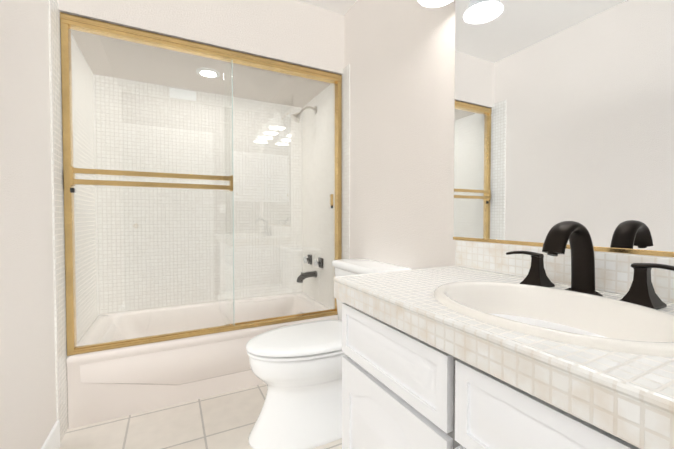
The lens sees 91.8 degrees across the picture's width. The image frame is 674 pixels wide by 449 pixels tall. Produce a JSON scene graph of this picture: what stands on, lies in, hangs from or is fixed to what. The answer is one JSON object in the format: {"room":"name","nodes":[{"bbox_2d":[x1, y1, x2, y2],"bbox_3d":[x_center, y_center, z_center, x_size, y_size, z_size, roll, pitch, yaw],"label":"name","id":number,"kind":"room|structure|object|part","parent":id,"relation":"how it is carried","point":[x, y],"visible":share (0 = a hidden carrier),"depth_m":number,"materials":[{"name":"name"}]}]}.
{"room":"bathroom","nodes":[
{"label":"bathroom","id":0,"kind":"room"},
{"bbox_2d":[0,0,56,448],"bbox_3d":[-1.046,-0.189,0.895,0.100,2.440,3.250,-1,2,-27],"label":"wall","id":1,"kind":"structure","parent":0,"point":[28,419],"depth_m":1.20,"materials":[{"name":"paint"}]},
{"bbox_2d":[41,420,59,448],"bbox_3d":[-0.788,0.977,0.541,0.013,0.125,2.135,-1,2,-27],"label":"baseboard","id":2,"kind":"structure","parent":1,"relation":"attached to","point":[52,440],"depth_m":1.42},
{"bbox_2d":[48,0,96,442],"bbox_3d":[-1.483,-0.030,1.875,0.008,2.075,0.915,-1,2,-27],"label":"wall tile","id":3,"kind":"structure","parent":1,"relation":"attached to","point":[61,356],"depth_m":1.60,"materials":[{"name":"tile"}]},
{"bbox_2d":[59,384,341,448],"bbox_3d":[-0.309,1.052,1.300,1.755,0.060,3.250,-1,2,-27],"label":"floor","id":4,"kind":"structure","parent":0,"point":[226,420],"depth_m":1.63,"materials":[{"name":"tile"}]},
{"bbox_2d":[66,292,337,428],"bbox_3d":[-0.822,0.817,2.300,1.533,0.362,0.787,-1,2,-27],"label":"tub","id":5,"kind":"object","parent":4,"relation":"on","point":[106,385],"visible":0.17,"depth_m":1.86,"materials":[{"name":"ceramic"}]},
{"bbox_2d":[246,258,410,448],"bbox_3d":[-0.074,0.615,1.676,0.770,0.795,0.510,-1,2,-27],"label":"toilet","id":6,"kind":"object","parent":4,"relation":"on","point":[296,369],"visible":0.71,"depth_m":1.51,"materials":[{"name":"ceramic"}]},
{"bbox_3d":[-0.155,0.562,1.634,0.589,0.024,0.394,-1,2,-27],"label":"lid","id":7,"kind":"part","parent":6,"relation":"part of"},
{"bbox_3d":[-0.153,0.587,1.635,0.585,0.016,0.390,-1,2,-27],"label":"seat","id":8,"kind":"part","parent":6,"relation":"part of","materials":[{"name":"white plastic"}]},
{"bbox_3d":[0.176,0.426,1.799,0.204,0.337,0.486,-1,2,-27],"label":"tank","id":9,"kind":"part","parent":6,"relation":"part of","materials":[{"name":"ceramic"}]},
{"bbox_3d":[0.171,0.236,1.792,0.219,0.042,0.510,-1,2,-27],"label":"tank lid","id":10,"kind":"part","parent":6,"relation":"part of","materials":[{"name":"ceramic"}]},
{"bbox_2d":[333,221,673,448],"bbox_3d":[0.529,0.514,0.706,0.588,1.042,1.246,-1,2,-27],"label":"bathroom vanity","id":11,"kind":"object","parent":4,"relation":"on","point":[553,342],"visible":1,"depth_m":0.74,"materials":[{"name":"paint"}]},
{"bbox_2d":[506,251,554,287],"bbox_3d":[0.587,0.132,1.002,0.066,0.102,0.121,-1,2,-27],"label":"handle","id":12,"kind":"object","parent":11,"relation":"on","point":[537,276],"depth_m":0.97,"materials":[{"name":"black metal"}]},
{"bbox_2d":[434,281,673,356],"bbox_3d":[0.462,0.261,0.738,0.394,0.172,0.540,-1,2,-27],"label":"sink","id":13,"kind":"object","parent":11,"relation":"in","point":[577,323],"depth_m":0.76,"materials":[{"name":"white ceramic"}]},
{"bbox_2d":[542,221,602,296],"bbox_3d":[0.602,0.089,0.841,0.181,0.197,0.086,-1,2,-27],"label":"faucet","id":14,"kind":"object","parent":11,"relation":"on","point":[556,240],"depth_m":0.84,"materials":[{"name":"black metal"}]},
{"bbox_2d":[620,263,673,309],"bbox_3d":[0.723,0.138,0.736,0.066,0.102,0.121,-1,2,-27],"label":"handle","id":15,"kind":"object","parent":11,"relation":"on","point":[641,292],"depth_m":0.75,"materials":[{"name":"black metal"}]},
{"bbox_2d":[297,0,356,14],"bbox_3d":[-0.309,-1.448,1.242,1.755,0.060,3.250,-1,2,-27],"label":"ceiling","id":16,"kind":"structure","parent":0,"point":[342,7],"depth_m":2.13,"materials":[{"name":"white paint"}]},
{"bbox_2d":[57,0,343,107],"bbox_3d":[-0.824,-1.242,2.257,1.555,0.400,0.798,-1,2,-27],"label":"soffit","id":17,"kind":"structure","parent":16,"relation":"attached to","point":[296,32],"depth_m":2.04,"materials":[{"name":"paint"}]},
{"bbox_2d":[196,68,219,77],"bbox_3d":[-0.880,-1.034,2.235,0.156,0.011,0.156,-1,2,-27],"label":"recessed light","id":18,"kind":"object","parent":17,"relation":"attached to","point":[208,71],"depth_m":2.21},
{"bbox_2d":[344,0,673,269],"bbox_3d":[0.428,-0.207,1.647,0.100,2.440,3.250,-1,2,-27],"label":"wall","id":19,"kind":"structure","parent":0,"point":[399,56],"depth_m":1.70,"materials":[{"name":"paint"}]},
{"bbox_2d":[60,12,341,355],"bbox_3d":[-0.662,-0.195,1.965,1.537,1.676,0.059,-1,2,-27],"label":"shower door frame","id":20,"kind":"object","parent":19,"relation":"attached to","point":[68,22],"visible":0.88,"depth_m":1.84,"materials":[{"name":"gold metal"}]},
{"bbox_2d":[69,166,335,348],"bbox_3d":[-0.656,-0.194,1.952,1.493,1.645,0.069,-1,2,-27],"label":"rails","id":21,"kind":"object","parent":20,"relation":"attached to","point":[73,181],"visible":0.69,"depth_m":1.75,"materials":[{"name":"gold metal"}]},
{"bbox_2d":[232,60,233,305],"bbox_3d":[-0.627,-0.188,1.971,0.004,1.621,0.006,-1,2,-27],"label":"shower door glass edge","id":22,"kind":"object","parent":20,"relation":"attached to","point":[233,191],"visible":0.86,"depth_m":1.97,"materials":[{"name":"clear glass"}]},
{"bbox_2d":[330,194,332,205],"bbox_3d":[-0.036,-0.172,2.290,0.018,0.080,0.013,-1,2,-27],"label":"door pull","id":23,"kind":"object","parent":20,"relation":"attached to","point":[331,199],"visible":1,"depth_m":2.29,"materials":[{"name":"gold metal"}]},
{"bbox_2d":[302,64,349,308],"bbox_3d":[-0.114,-0.047,2.595,0.008,2.075,0.875,-1,2,-27],"label":"wall tile","id":24,"kind":"structure","parent":19,"relation":"attached to","point":[345,163],"depth_m":2.55,"materials":[{"name":"tile"}]},
{"bbox_2d":[291,106,316,122],"bbox_3d":[-0.269,-0.894,2.640,0.212,0.153,0.080,-1,2,-27],"label":"shower head","id":25,"kind":"object","parent":24,"relation":"attached to","point":[298,118],"depth_m":2.62},
{"bbox_2d":[296,271,316,282],"bbox_3d":[-0.251,0.427,2.680,0.170,0.087,0.060,-1,2,-27],"label":"tub spout","id":26,"kind":"object","parent":24,"relation":"attached to","point":[305,274],"depth_m":2.66,"materials":[{"name":"black metal"}]},
{"bbox_2d":[303,255,311,263],"bbox_3d":[-0.257,0.301,2.803,0.062,0.080,0.072,-1,2,-27],"label":"shower valve","id":27,"kind":"object","parent":24,"relation":"attached to","point":[305,259],"depth_m":2.79,"materials":[{"name":"black metal"}]},
{"bbox_2d":[313,257,322,267],"bbox_3d":[-0.152,0.306,2.598,0.062,0.080,0.072,-1,2,-27],"label":"shower valve","id":28,"kind":"object","parent":24,"relation":"attached to","point":[317,262],"depth_m":2.58,"materials":[{"name":"black metal"}]},
{"bbox_2d":[418,0,452,7],"bbox_3d":[0.572,-1.057,0.999,0.214,0.320,0.860,-1,2,-27],"label":"sconce","id":29,"kind":"object","parent":19,"relation":"attached to","point":[432,3],"visible":1,"depth_m":1.35,"materials":[{"name":"glass"}]},
{"bbox_2d":[453,0,673,256],"bbox_3d":[0.745,-0.500,0.896,0.010,1.152,1.087,-1,2,-27],"label":"mirror","id":30,"kind":"object","parent":19,"relation":"attached to","point":[564,110],"visible":1,"depth_m":0.99,"materials":[{"name":"silver mirror"}]},
{"bbox_2d":[455,240,673,302],"bbox_3d":[0.785,0.134,0.825,0.012,0.108,1.242,-1,2,-27],"label":"backsplash","id":31,"kind":"structure","parent":19,"relation":"attached to","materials":[{"name":"tile"}]},
{"bbox_3d":[-1.026,-0.231,2.677,1.555,2.440,0.092,-1,2,-27],"label":"wall","id":32,"kind":"structure","parent":0,"visible":0},
{"bbox_2d":[93,74,302,316],"bbox_3d":[-1.004,-0.030,2.638,1.555,2.040,0.008,-1,2,-27],"label":"wall tile","id":33,"kind":"structure","parent":32,"relation":"attached to","point":[189,216],"depth_m":2.56,"materials":[{"name":"tile"}]},
{"bbox_2d":[170,88,195,100],"bbox_3d":[-1.185,-1.001,2.514,0.186,0.072,0.005,-1,2,-27],"label":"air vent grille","id":34,"kind":"object","parent":33,"relation":"attached to","point":[174,93],"depth_m":2.51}
]}

